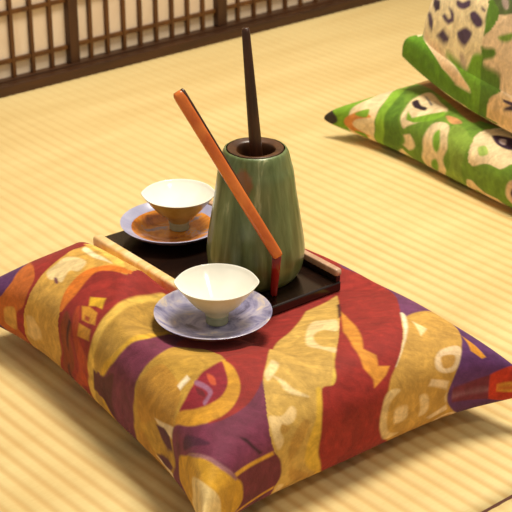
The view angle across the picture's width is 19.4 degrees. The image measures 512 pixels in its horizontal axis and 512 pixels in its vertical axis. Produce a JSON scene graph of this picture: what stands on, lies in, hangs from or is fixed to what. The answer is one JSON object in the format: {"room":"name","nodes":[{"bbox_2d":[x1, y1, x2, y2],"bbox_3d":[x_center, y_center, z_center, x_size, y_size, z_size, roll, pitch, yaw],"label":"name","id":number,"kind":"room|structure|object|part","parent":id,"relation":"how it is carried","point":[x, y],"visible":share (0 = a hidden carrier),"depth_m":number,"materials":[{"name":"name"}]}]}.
{"room":"japanese tea room","nodes":[
{"label":"japanese tea room","id":0,"kind":"room"},
{"bbox_2d":[0,0,383,97],"bbox_3d":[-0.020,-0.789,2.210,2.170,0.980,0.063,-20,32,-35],"label":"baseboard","id":1,"kind":"structure","parent":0,"point":[118,58],"depth_m":2.30,"materials":[{"name":"brown wood"}]},
{"bbox_2d":[0,0,79,78],"bbox_3d":[-0.550,-0.591,1.811,0.744,0.905,0.018,-20,32,-35],"label":"door","id":2,"kind":"structure","parent":1,"relation":"in","point":[35,35],"depth_m":2.16,"materials":[{"name":"brown wood"}]},
{"bbox_3d":[-0.550,-0.592,1.811,0.744,0.904,0.017,-20,32,-35],"label":"frame","id":3,"kind":"part","parent":2,"relation":"part of","materials":[{"name":"brown wood"}]},
{"bbox_2d":[77,0,226,57],"bbox_3d":[-0.159,-0.737,2.109,0.282,0.905,0.017,-20,32,-35],"label":"door","id":4,"kind":"structure","parent":1,"relation":"in","point":[106,26],"depth_m":2.28,"materials":[{"name":"brown wood"}]},
{"bbox_3d":[-0.159,-0.737,2.109,0.282,0.904,0.017,-20,32,-35],"label":"frame","id":5,"kind":"part","parent":4,"relation":"part of","materials":[{"name":"brown wood"}]},
{"bbox_2d":[227,0,317,21],"bbox_3d":[0.360,-0.928,2.502,1.073,0.905,0.018,-20,32,-35],"label":"door","id":6,"kind":"structure","parent":1,"relation":"in","point":[236,9],"depth_m":2.42,"materials":[{"name":"brown wood"}]},
{"bbox_2d":[0,0,511,511],"bbox_3d":[0.635,0.001,1.698,3.100,0.030,2.160,-20,32,-35],"label":"floor","id":7,"kind":"structure","parent":0,"point":[76,155],"depth_m":1.76,"materials":[{"name":"beige wicker"}]},
{"bbox_2d":[0,242,511,511],"bbox_3d":[-0.020,0.069,1.396,0.528,0.112,0.602,0,26,0],"label":"cushion","id":8,"kind":"object","parent":7,"relation":"on","point":[328,380],"visible":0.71,"depth_m":1.29,"materials":[{"name":"multicoloured fabric"}]},
{"bbox_2d":[154,290,271,341],"bbox_3d":[-0.038,0.056,1.336,0.105,0.016,0.105,0,26,0],"label":"saucer","id":9,"kind":"object","parent":8,"relation":"on","point":[174,312],"visible":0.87,"depth_m":1.33,"materials":[{"name":"purple ceramic"}]},
{"bbox_2d":[174,263,259,326],"bbox_3d":[-0.035,0.040,1.329,0.076,0.040,0.072,0,26,0],"label":"tea cup","id":10,"kind":"object","parent":9,"relation":"on","point":[215,289],"visible":1,"depth_m":1.34,"materials":[{"name":"beige ceramic"}]},
{"bbox_2d":[174,263,258,300],"bbox_3d":[-0.035,0.035,1.327,0.075,0.028,0.072,0,26,0],"label":"bowl","id":11,"kind":"object","parent":10,"relation":"on","point":[215,281],"depth_m":1.34,"materials":[{"name":"white ceramic"}]},
{"bbox_2d":[93,200,340,315],"bbox_3d":[-0.042,0.002,1.475,0.136,0.024,0.228,-19,32,-34],"label":"serving tray","id":12,"kind":"object","parent":8,"relation":"on","point":[317,278],"visible":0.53,"depth_m":1.46,"materials":[{"name":"black paint"}]},
{"bbox_3d":[-0.091,0.023,1.442,0.011,0.014,0.228,-19,32,-34],"label":"rail","id":13,"kind":"part","parent":12,"relation":"part of","materials":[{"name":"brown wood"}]},
{"bbox_2d":[120,203,211,245],"bbox_3d":[-0.085,-0.029,1.523,0.106,0.016,0.106,0,26,0],"label":"saucer","id":14,"kind":"object","parent":12,"relation":"on","point":[141,222],"visible":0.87,"depth_m":1.53,"materials":[{"name":"orange ceramic"}]},
{"bbox_2d":[141,179,214,231],"bbox_3d":[-0.078,-0.046,1.522,0.076,0.039,0.073,0,26,0],"label":"tea cup","id":15,"kind":"object","parent":14,"relation":"on","point":[178,201],"visible":0.98,"depth_m":1.53,"materials":[{"name":"white ceramic"}]},
{"bbox_2d":[141,179,214,207],"bbox_3d":[-0.078,-0.052,1.520,0.076,0.026,0.072,0,26,0],"label":"bowl","id":16,"kind":"object","parent":15,"relation":"on","point":[171,193],"depth_m":1.54,"materials":[{"name":"white ceramic"}]},
{"bbox_2d":[173,88,281,296],"bbox_3d":[-0.024,-0.051,1.352,0.096,0.206,0.026,0,26,0],"label":"rod","id":17,"kind":"object","parent":12,"relation":"on","point":[181,97],"visible":1,"depth_m":1.34,"materials":[{"name":"orange wood"}]},
{"bbox_2d":[207,137,304,291],"bbox_3d":[0.000,-0.041,1.416,0.094,0.132,0.094,0,26,0],"label":"vase","id":18,"kind":"object","parent":12,"relation":"on","point":[268,180],"visible":0.82,"depth_m":1.39,"materials":[{"name":"green ceramic"}]},
{"bbox_2d":[242,27,262,156],"bbox_3d":[-0.002,-0.136,1.371,0.021,0.149,0.010,4,26,8],"label":"stick","id":19,"kind":"object","parent":18,"relation":"in","point":[254,133],"visible":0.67,"depth_m":1.36,"materials":[{"name":"brown wood"}]},
{"bbox_3d":[0.009,-0.023,1.507,0.007,0.007,0.226,-19,32,-34],"label":"rail","id":20,"kind":"part","parent":12,"relation":"part of","materials":[{"name":"brown wood"}]},
{"bbox_2d":[324,80,511,207],"bbox_3d":[0.358,-0.158,1.894,0.360,0.082,0.430,-16,30,-29],"label":"cushion","id":21,"kind":"object","parent":7,"relation":"on","point":[420,121],"visible":0.78,"depth_m":1.86,"materials":[{"name":"green fabric"}]},
{"bbox_2d":[402,0,511,132],"bbox_3d":[0.443,-0.288,1.791,0.513,0.239,0.539,0,26,0],"label":"cushion","id":22,"kind":"object","parent":21,"relation":"on","point":[464,47],"visible":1,"depth_m":1.80,"materials":[{"name":"green fabric"}]},
{"bbox_3d":[0.701,0.031,1.625,2.900,0.019,0.005,-20,32,-35],"label":"seam cord","id":23,"kind":"part","parent":7,"relation":"part of","materials":[{"name":"brown fabric"}]}
]}

